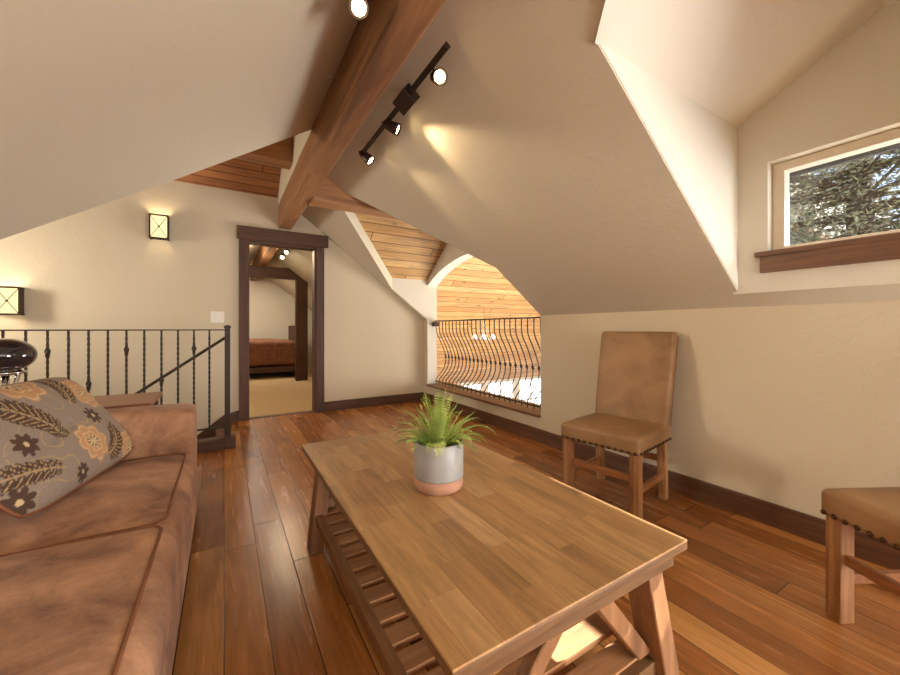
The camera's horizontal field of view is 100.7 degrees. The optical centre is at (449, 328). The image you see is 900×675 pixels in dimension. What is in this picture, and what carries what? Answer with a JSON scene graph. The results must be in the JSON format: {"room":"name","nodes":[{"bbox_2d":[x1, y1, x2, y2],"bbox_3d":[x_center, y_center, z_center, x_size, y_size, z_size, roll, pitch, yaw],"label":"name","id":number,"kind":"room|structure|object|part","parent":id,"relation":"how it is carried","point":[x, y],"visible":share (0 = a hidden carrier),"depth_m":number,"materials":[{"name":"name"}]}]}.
{"room":"loft living room","nodes":[
{"label":"loft living room","id":0,"kind":"room"},
{"bbox_2d":[0,181,423,434],"bbox_3d":[-2.607,1.103,4.062,5.150,5.255,0.110,0,0,-31],"label":"wall","id":1,"kind":"structure","parent":0,"point":[99,267],"depth_m":3.85,"materials":[{"name":"paint"}]},
{"bbox_2d":[0,286,24,314],"bbox_3d":[-3.803,-0.238,3.217,0.156,0.244,0.097,0,0,-31],"label":"wall sconce","id":2,"kind":"object","parent":1,"relation":"attached to","point":[11,298],"visible":1,"depth_m":3.20,"materials":[{"name":"brown metal"}]},
{"bbox_3d":[-3.803,-0.238,3.218,0.132,0.218,0.071,0,0,-31],"label":"lamp shade","id":3,"kind":"part","parent":2,"relation":"part of","materials":[{"name":"beige glass"}]},
{"bbox_2d":[149,213,169,240],"bbox_3d":[-2.922,-1.017,3.750,0.156,0.244,0.097,0,0,-31],"label":"wall sconce","id":4,"kind":"object","parent":1,"relation":"attached to","point":[159,224],"visible":1,"depth_m":3.72,"materials":[{"name":"brown metal"}]},
{"bbox_3d":[-2.922,-1.017,3.751,0.132,0.218,0.071,0,0,-31],"label":"lamp shade","id":5,"kind":"part","parent":4,"relation":"part of","materials":[{"name":"beige glass"}]},
{"bbox_2d":[210,311,223,322],"bbox_3d":[-2.522,-0.124,4.043,0.128,0.124,0.010,0,0,-31],"label":"light switch","id":6,"kind":"object","parent":1,"relation":"attached to","point":[215,316],"visible":1,"depth_m":4.04,"materials":[{"name":"white plastic"}]},
{"bbox_2d":[197,410,238,438],"bbox_3d":[-3.432,2.020,3.486,2.542,2.220,0.020,0,0,-31],"label":"trim","id":7,"kind":"structure","parent":1,"relation":"attached to","point":[234,416],"depth_m":4.03,"materials":[{"name":"brown wood"}]},
{"bbox_2d":[237,225,328,420],"bbox_3d":[-1.967,-0.056,4.432,0.983,2.172,0.180,0,0,-31],"label":"door frame","id":8,"kind":"structure","parent":1,"relation":"in","point":[247,235],"depth_m":4.38,"materials":[{"name":"brown wood"}]},
{"bbox_3d":[-2.302,0.015,4.166,0.095,2.030,0.028,0,0,-31],"label":"casing","id":9,"kind":"part","parent":8,"relation":"part of","materials":[{"name":"brown wood"}]},
{"bbox_3d":[-1.599,0.015,4.592,0.097,2.030,0.028,0,0,-31],"label":"casing","id":10,"kind":"part","parent":8,"relation":"part of","materials":[{"name":"brown wood"}]},
{"bbox_2d":[324,392,422,411],"bbox_3d":[-0.973,0.970,4.977,1.372,0.120,0.018,0,0,-31],"label":"baseboard","id":11,"kind":"structure","parent":1,"relation":"attached to","point":[411,397],"depth_m":4.93,"materials":[{"name":"brown wood"}]},
{"bbox_2d":[173,158,280,197],"bbox_3d":[-3.120,-1.972,3.062,3.235,1.045,1.270,0,0,-31],"label":"ceiling","id":12,"kind":"structure","parent":0,"point":[233,174],"depth_m":4.02,"materials":[{"name":"brown wood"}]},
{"bbox_2d":[249,277,311,366],"bbox_3d":[-4.888,-0.320,9.257,3.670,2.700,0.100,0,0,-31],"label":"wall","id":13,"kind":"structure","parent":0,"point":[271,308],"depth_m":9.43,"materials":[{"name":"white paint"}]},
{"bbox_2d":[249,245,311,310],"bbox_3d":[-3.587,-0.864,7.110,3.670,1.493,6.120,0,0,-31],"label":"ceiling","id":14,"kind":"structure","parent":0,"point":[299,262],"depth_m":6.97,"materials":[{"name":"paint"}]},
{"bbox_2d":[250,246,277,280],"bbox_3d":[-3.434,-1.330,6.852,0.135,0.320,5.520,0,0,-31],"label":"ceiling beam","id":15,"kind":"structure","parent":14,"relation":"attached to","point":[264,254],"depth_m":6.35,"materials":[{"name":"brown wood"}]},
{"bbox_2d":[280,249,288,259],"bbox_3d":[-2.429,-1.147,5.514,0.083,0.142,1.350,0,0,-31],"label":"track light","id":16,"kind":"object","parent":14,"relation":"attached to","point":[286,251],"visible":0.6,"depth_m":5.79,"materials":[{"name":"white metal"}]},
{"bbox_2d":[278,128,311,204],"bbox_3d":[-1.331,-2.005,3.297,0.060,1.130,2.620,0,0,-31],"label":"wall","id":17,"kind":"structure","parent":0,"point":[299,141],"depth_m":3.38,"materials":[{"name":"paint"}]},
{"bbox_2d":[234,137,292,169],"bbox_3d":[-2.872,-1.870,2.656,3.240,0.700,0.200,0,0,-31],"label":"ceiling beam","id":18,"kind":"structure","parent":17,"relation":"attached to","point":[279,154],"depth_m":3.36,"materials":[{"name":"brown wood"}]},
{"bbox_2d":[355,213,446,279],"bbox_3d":[-0.718,-1.126,4.379,1.590,0.919,1.105,0,0,-31],"label":"ceiling","id":19,"kind":"structure","parent":0,"point":[406,251],"depth_m":4.62,"materials":[{"name":"brown wood"}]},
{"bbox_2d":[392,278,436,383],"bbox_3d":[-0.505,0.035,5.197,0.680,1.510,0.100,0,0,-31],"label":"wall","id":20,"kind":"structure","parent":0,"point":[422,297],"depth_m":5.26,"materials":[{"name":"white paint"}]},
{"bbox_2d":[0,0,899,319],"bbox_3d":[-0.023,-0.894,1.225,3.670,1.553,7.520,0,0,-31],"label":"ceiling","id":21,"kind":"structure","parent":0,"point":[533,160],"depth_m":1.76,"materials":[{"name":"paint"}]},
{"bbox_2d":[349,0,368,19],"bbox_3d":[-0.072,-1.248,0.898,0.086,0.184,1.270,0,0,-29],"label":"track light","id":22,"kind":"object","parent":21,"relation":"attached to","point":[359,9],"visible":1,"depth_m":1.39,"materials":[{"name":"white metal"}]},
{"bbox_3d":[-0.338,-1.191,1.384,0.053,0.044,0.037,0,0,-31],"label":"bulb","id":23,"kind":"part","parent":22,"relation":"part of","materials":[{"name":"white glass"}]},
{"bbox_2d":[279,0,445,229],"bbox_3d":[-0.038,-1.330,1.245,0.135,0.320,7.370,0,0,-31],"label":"ceiling beam","id":24,"kind":"structure","parent":21,"relation":"attached to","point":[380,43],"depth_m":1.88,"materials":[{"name":"brown wood"}]},
{"bbox_2d":[359,41,450,165],"bbox_3d":[-0.304,-1.230,2.147,0.124,0.164,1.188,0,0,-31],"label":"track light","id":25,"kind":"object","parent":21,"relation":"attached to","point":[408,96],"visible":1,"depth_m":1.97,"materials":[{"name":"brown metal"}]},
{"bbox_3d":[-0.583,-1.201,2.628,0.110,0.106,0.073,0,0,11],"label":"lamp shade","id":26,"kind":"part","parent":25,"relation":"part of","materials":[{"name":"brown metal"}]},
{"bbox_3d":[-0.345,-1.195,2.226,0.112,0.093,0.073,0,0,7],"label":"lamp shade","id":27,"kind":"part","parent":25,"relation":"part of","materials":[{"name":"brown metal"}]},
{"bbox_3d":[-0.064,-1.198,1.780,0.073,0.099,0.112,0,0,-31],"label":"lamp shade","id":28,"kind":"part","parent":25,"relation":"part of","materials":[{"name":"brown metal"}]},
{"bbox_3d":[-0.049,-1.185,1.757,0.053,0.047,0.032,0,0,-31],"label":"bulb","id":29,"kind":"part","parent":25,"relation":"part of","materials":[{"name":"white glass"}]},
{"bbox_2d":[437,257,540,383],"bbox_3d":[3.330,-0.512,9.558,10.400,4.375,5.700,0,0,-31],"label":"ceiling","id":30,"kind":"structure","parent":0,"point":[474,289],"depth_m":8.56,"materials":[{"name":"brown wood"}]},
{"bbox_2d":[473,335,495,339],"bbox_3d":[0.722,-0.116,7.920,0.530,0.709,0.471,0,0,-31],"label":"chandelier","id":31,"kind":"object","parent":30,"relation":"hanging from","point":[475,336],"visible":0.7,"depth_m":7.77,"materials":[{"name":"silver metal"}]},
{"bbox_2d":[455,376,540,399],"bbox_3d":[1.943,2.580,12.003,10.560,2.300,0.120,0,0,-31],"label":"windows","id":32,"kind":"structure","parent":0,"point":[517,389],"depth_m":12.03,"materials":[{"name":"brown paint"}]},
{"bbox_2d":[461,383,482,390],"bbox_3d":[0.509,2.615,11.146,1.100,1.930,0.060,0,0,-31],"label":"window","id":33,"kind":"structure","parent":32,"relation":"attached to","point":[481,384],"depth_m":11.29,"materials":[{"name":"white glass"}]},
{"bbox_2d":[488,380,514,397],"bbox_3d":[1.604,2.615,11.809,1.100,1.930,0.060,0,0,-31],"label":"window","id":34,"kind":"structure","parent":32,"relation":"attached to","point":[513,384],"depth_m":11.96,"materials":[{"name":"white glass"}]},
{"bbox_2d":[520,377,540,401],"bbox_3d":[2.699,2.615,12.473,1.100,1.930,0.060,0,0,-31],"label":"window","id":35,"kind":"structure","parent":32,"relation":"attached to","point":[530,398],"depth_m":12.45,"materials":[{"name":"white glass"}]},
{"bbox_2d":[172,367,899,674],"bbox_3d":[-2.193,1.127,3.524,5.300,0.206,13.700,0,0,-31],"label":"floor","id":36,"kind":"structure","parent":0,"point":[745,596],"depth_m":1.52,"materials":[{"name":"brown wood"}]},
{"bbox_2d":[0,403,198,674],"bbox_3d":[-1.077,0.669,0.482,1.106,0.721,3.420,0,0,-31],"label":"sofa","id":37,"kind":"object","parent":36,"relation":"on","point":[92,582],"visible":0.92,"depth_m":1.02,"materials":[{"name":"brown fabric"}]},
{"bbox_2d":[0,377,133,518],"bbox_3d":[-1.576,0.413,1.461,0.319,0.393,0.763,0,0,-19],"label":"floral pillow","id":38,"kind":"object","parent":37,"relation":"on","point":[56,437],"visible":1,"depth_m":1.37,"materials":[{"name":"fabric"}]},
{"bbox_2d":[0,524,178,674],"bbox_3d":[-0.990,0.714,0.622,0.814,0.250,1.054,0,0,-31],"label":"seat cushion","id":39,"kind":"object","parent":37,"relation":"on","point":[105,603],"depth_m":0.85,"materials":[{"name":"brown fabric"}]},
{"bbox_2d":[0,454,195,557],"bbox_3d":[-1.481,0.725,1.432,0.814,0.226,0.899,0,0,-31],"label":"seat cushion","id":40,"kind":"object","parent":37,"relation":"on","point":[140,490],"depth_m":1.34,"materials":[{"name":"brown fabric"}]},
{"bbox_3d":[-1.876,0.696,1.857,1.015,0.556,0.240,0,0,-31],"label":"arm","id":41,"kind":"part","parent":37,"relation":"part of","materials":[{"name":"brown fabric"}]},
{"bbox_2d":[0,325,235,452],"bbox_3d":[-3.073,0.649,2.553,2.788,1.362,0.132,0,0,-31],"label":"stair railing","id":42,"kind":"object","parent":36,"relation":"on","point":[224,439],"visible":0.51,"depth_m":3.06,"materials":[{"name":"metal"}]},
{"bbox_3d":[-3.095,0.012,2.533,2.730,0.010,0.024,0,0,-31],"label":"rail","id":43,"kind":"part","parent":42,"relation":"part of","materials":[{"name":"metal"}]},
{"bbox_3d":[-2.683,0.693,2.818,1.744,1.274,0.024,0,0,-31],"label":"handrail","id":44,"kind":"part","parent":42,"relation":"part of","materials":[{"name":"metal"}]},
{"bbox_3d":[-3.095,0.852,2.533,2.730,0.012,0.020,0,0,-31],"label":"rail","id":45,"kind":"part","parent":42,"relation":"part of","materials":[{"name":"metal"}]},
{"bbox_3d":[-1.932,0.463,3.238,0.042,0.935,0.042,0,0,-31],"label":"newel post","id":46,"kind":"part","parent":42,"relation":"part of","materials":[{"name":"metal"}]},
{"bbox_2d":[93,392,161,408],"bbox_3d":[-2.203,0.730,2.132,0.840,0.600,0.470,0,0,-31],"label":"side table","id":47,"kind":"object","parent":36,"relation":"on","point":[150,398],"visible":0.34,"depth_m":2.26,"materials":[{"name":"brown wood"}]},
{"bbox_2d":[0,338,37,385],"bbox_3d":[-2.368,0.241,1.980,0.244,0.378,0.244,0,0,-31],"label":"lamp","id":48,"kind":"object","parent":47,"relation":"on","point":[15,354],"visible":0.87,"depth_m":1.96,"materials":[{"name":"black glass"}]},
{"bbox_2d":[249,326,294,373],"bbox_3d":[-4.609,0.480,8.140,2.410,1.100,1.800,0,0,-31],"label":"bed","id":49,"kind":"object","parent":36,"relation":"on","point":[265,355],"visible":0.38,"depth_m":7.70,"materials":[{"name":"brown fabric"}]},
{"bbox_2d":[249,339,294,366],"bbox_3d":[-4.626,0.507,8.100,2.280,0.541,1.750,0,0,-31],"label":"quilt","id":50,"kind":"object","parent":49,"relation":"on","point":[262,352],"depth_m":7.70,"materials":[{"name":"brown fabric"}]},
{"bbox_3d":[-4.641,0.850,8.126,2.320,0.120,1.790,0,0,-31],"label":"frame","id":51,"kind":"part","parent":49,"relation":"part of","materials":[{"name":"brown wood"}]},
{"bbox_3d":[-3.615,0.480,8.748,0.080,1.100,1.790,0,0,-31],"label":"headboard","id":52,"kind":"part","parent":49,"relation":"part of","materials":[{"name":"brown wood"}]},
{"bbox_2d":[249,265,307,380],"bbox_3d":[-3.706,-0.068,6.910,2.020,2.195,0.150,0,0,-31],"label":"door frame","id":53,"kind":"structure","parent":36,"relation":"on","point":[301,286],"depth_m":7.29,"materials":[{"name":"brown wood"}]},
{"bbox_3d":[-2.938,0.030,7.375,0.215,2.000,0.140,0,0,-31],"label":"post","id":54,"kind":"part","parent":53,"relation":"part of","materials":[{"name":"brown wood"}]},
{"bbox_2d":[302,425,686,674],"bbox_3d":[-0.043,0.795,1.395,0.733,0.470,1.390,0,0,-31],"label":"coffee table","id":55,"kind":"object","parent":36,"relation":"on","point":[493,572],"visible":0.87,"depth_m":0.98,"materials":[{"name":"brown wood"}]},
{"bbox_3d":[-0.611,0.807,1.759,0.114,0.446,0.097,0,0,-31],"label":"leg","id":56,"kind":"part","parent":55,"relation":"part of","materials":[{"name":"brown wood"}]},
{"bbox_3d":[-0.309,0.882,1.234,0.032,0.046,1.290,0,0,-31],"label":"shelf rail","id":57,"kind":"part","parent":55,"relation":"part of","materials":[{"name":"brown wood"}]},
{"bbox_2d":[382,387,495,495],"bbox_3d":[-0.035,0.380,1.330,0.351,0.359,0.327,0,0,-36],"label":"potted fern","id":58,"kind":"object","parent":55,"relation":"on","point":[438,454],"visible":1,"depth_m":1.26,"materials":[{"name":"green plant"}]},
{"bbox_2d":[414,434,462,483],"bbox_3d":[-0.040,0.455,1.320,0.174,0.121,0.174,0,0,-31],"label":"pot","id":59,"kind":"object","parent":58,"relation":"attached to","point":[429,468],"depth_m":1.25,"materials":[{"name":"white ceramic"}]},
{"bbox_2d":[414,476,462,495],"bbox_3d":[-0.040,0.537,1.320,0.172,0.045,0.172,0,0,-31],"label":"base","id":60,"kind":"object","parent":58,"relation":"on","point":[433,487],"depth_m":1.24,"materials":[{"name":"ceramic"}]},
{"bbox_3d":[0.291,0.892,0.843,0.632,0.045,0.028,0,0,-31],"label":"shelf rail","id":61,"kind":"part","parent":55,"relation":"part of","materials":[{"name":"brown wood"}]},
{"bbox_3d":[0.547,0.807,1.007,0.126,0.446,0.114,0,0,-31],"label":"leg","id":62,"kind":"part","parent":55,"relation":"part of","materials":[{"name":"brown wood"}]},
{"bbox_2d":[561,331,678,518],"bbox_3d":[1.046,0.525,2.305,0.596,1.010,0.487,0,0,-41],"label":"dining chair","id":63,"kind":"object","parent":36,"relation":"on","point":[632,416],"visible":1,"depth_m":2.28,"materials":[{"name":"beige leather"}]},
{"bbox_3d":[0.730,0.844,2.293,0.052,0.372,0.052,0,0,-41],"label":"leg","id":64,"kind":"part","parent":63,"relation":"part of","materials":[{"name":"brown wood"}]},
{"bbox_3d":[1.027,0.845,2.547,0.070,0.370,0.046,0,0,-41],"label":"leg","id":65,"kind":"part","parent":63,"relation":"part of","materials":[{"name":"brown wood"}]},
{"bbox_3d":[1.005,0.618,2.269,0.470,0.110,0.470,0,0,-41],"label":"seat","id":66,"kind":"part","parent":63,"relation":"part of","materials":[{"name":"beige leather"}]},
{"bbox_3d":[0.993,0.844,1.993,0.052,0.372,0.052,0,0,-41],"label":"leg","id":67,"kind":"part","parent":63,"relation":"part of","materials":[{"name":"brown wood"}]},
{"bbox_3d":[1.199,0.330,2.439,0.189,0.620,0.473,0,0,-41],"label":"backrest","id":68,"kind":"part","parent":63,"relation":"part of","materials":[{"name":"beige leather"}]},
{"bbox_3d":[1.284,0.845,2.254,0.070,0.370,0.046,0,0,-41],"label":"leg","id":69,"kind":"part","parent":63,"relation":"part of","materials":[{"name":"brown wood"}]},
{"bbox_2d":[820,487,899,623],"bbox_3d":[1.637,0.525,1.133,0.596,1.010,0.487,0,0,-2],"label":"dining chair","id":70,"kind":"object","parent":36,"relation":"on","point":[873,511],"visible":1,"depth_m":1.30,"materials":[{"name":"beige leather"}]},
{"bbox_3d":[1.384,0.844,1.325,0.052,0.372,0.052,0,0,-2],"label":"leg","id":71,"kind":"part","parent":70,"relation":"part of","materials":[{"name":"brown wood"}]},
{"bbox_3d":[1.582,0.618,1.131,0.470,0.110,0.470,0,0,-2],"label":"seat","id":72,"kind":"part","parent":70,"relation":"part of","materials":[{"name":"beige leather"}]},
{"bbox_2d":[424,244,899,519],"bbox_3d":[1.611,-0.237,2.215,0.150,2.535,7.520,0,0,-31],"label":"wall","id":73,"kind":"structure","parent":0,"point":[784,405],"depth_m":1.98,"materials":[{"name":"paint"}]},
{"bbox_2d":[309,177,398,219],"bbox_3d":[-0.508,-1.310,3.860,1.770,0.320,0.210,0,0,-31],"label":"ceiling beam","id":74,"kind":"structure","parent":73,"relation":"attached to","point":[328,195],"depth_m":3.46,"materials":[{"name":"brown wood"}]},
{"bbox_2d":[426,382,540,417],"bbox_3d":[0.380,0.792,4.392,0.360,0.025,2.190,0,0,-31],"label":"trim","id":75,"kind":"structure","parent":73,"relation":"on","point":[517,407],"depth_m":4.10,"materials":[{"name":"brown wood"}]},
{"bbox_2d":[432,317,540,410],"bbox_3d":[0.408,0.334,4.415,0.224,0.892,2.190,0,0,-31],"label":"railing","id":76,"kind":"object","parent":75,"relation":"on","point":[435,323],"visible":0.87,"depth_m":4.31,"materials":[{"name":"metal"}]},
{"bbox_3d":[0.358,-0.105,4.379,0.040,0.014,2.180,0,0,-31],"label":"rail","id":77,"kind":"part","parent":76,"relation":"part of","materials":[{"name":"metal"}]},
{"bbox_3d":[0.358,0.748,4.379,0.024,0.015,2.180,0,0,-31],"label":"rail","id":78,"kind":"part","parent":76,"relation":"part of","materials":[{"name":"metal"}]},
{"bbox_2d":[423,392,899,569],"bbox_3d":[1.526,0.970,2.193,0.018,0.120,7.370,0,0,-31],"label":"baseboard","id":79,"kind":"structure","parent":73,"relation":"attached to","point":[806,526],"depth_m":2.12,"materials":[{"name":"brown wood"}]},
{"bbox_2d":[733,3,899,294],"bbox_3d":[1.878,-0.773,1.593,0.170,1.178,1.080,0,0,-31],"label":"wall","id":80,"kind":"structure","parent":73,"relation":"in","point":[852,93],"depth_m":1.72,"materials":[{"name":"white paint"}]},
{"bbox_2d":[754,128,899,272],"bbox_3d":[1.848,-0.559,1.574,0.148,0.555,0.878,0,0,-31],"label":"window","id":81,"kind":"structure","parent":80,"relation":"attached to","point":[880,246],"depth_m":1.73,"materials":[{"name":"brown wood"}]},
{"bbox_3d":[1.827,-0.376,1.561,0.098,0.026,0.878,0,0,-31],"label":"sill","id":82,"kind":"part","parent":81,"relation":"part of","materials":[{"name":"brown wood"}]},
{"bbox_2d":[789,143,899,177],"bbox_3d":[2.066,-0.906,1.602,0.025,0.188,3.000,0,0,-31],"label":"trim","id":83,"kind":"structure","parent":81,"relation":"attached to","point":[896,146],"depth_m":1.81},
{"bbox_2d":[600,44,737,289],"bbox_3d":[1.026,-0.645,1.729,1.157,0.886,0.080,0,0,-31],"label":"wall","id":84,"kind":"structure","parent":0,"point":[699,148],"depth_m":1.77,"materials":[{"name":"white paint"}]},
{"bbox_2d":[595,0,899,127],"bbox_3d":[1.213,-1.241,1.183,1.700,0.362,1.057,0,0,-31],"label":"ceiling","id":85,"kind":"structure","parent":0,"point":[731,58],"depth_m":1.53,"materials":[{"name":"white paint"}]},
{"label":"outside","id":86,"kind":"structure","parent":0,"visible":0},
{"bbox_2d":[789,149,899,244],"bbox_3d":[5.483,-0.493,5.054,5.981,9.052,5.848,0,0,-8],"label":"evergreen tree","id":87,"kind":"object","parent":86,"point":[856,191],"visible":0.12,"depth_m":4.81,"materials":[{"name":"green plant"}]},
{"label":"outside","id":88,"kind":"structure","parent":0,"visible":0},
{"bbox_2d":[465,379,540,403],"bbox_3d":[-4.747,4.180,31.965,35.000,0.100,40.400,0,0,-31],"label":"ground","id":89,"kind":"structure","parent":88,"point":[534,381],"depth_m":25.68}
]}

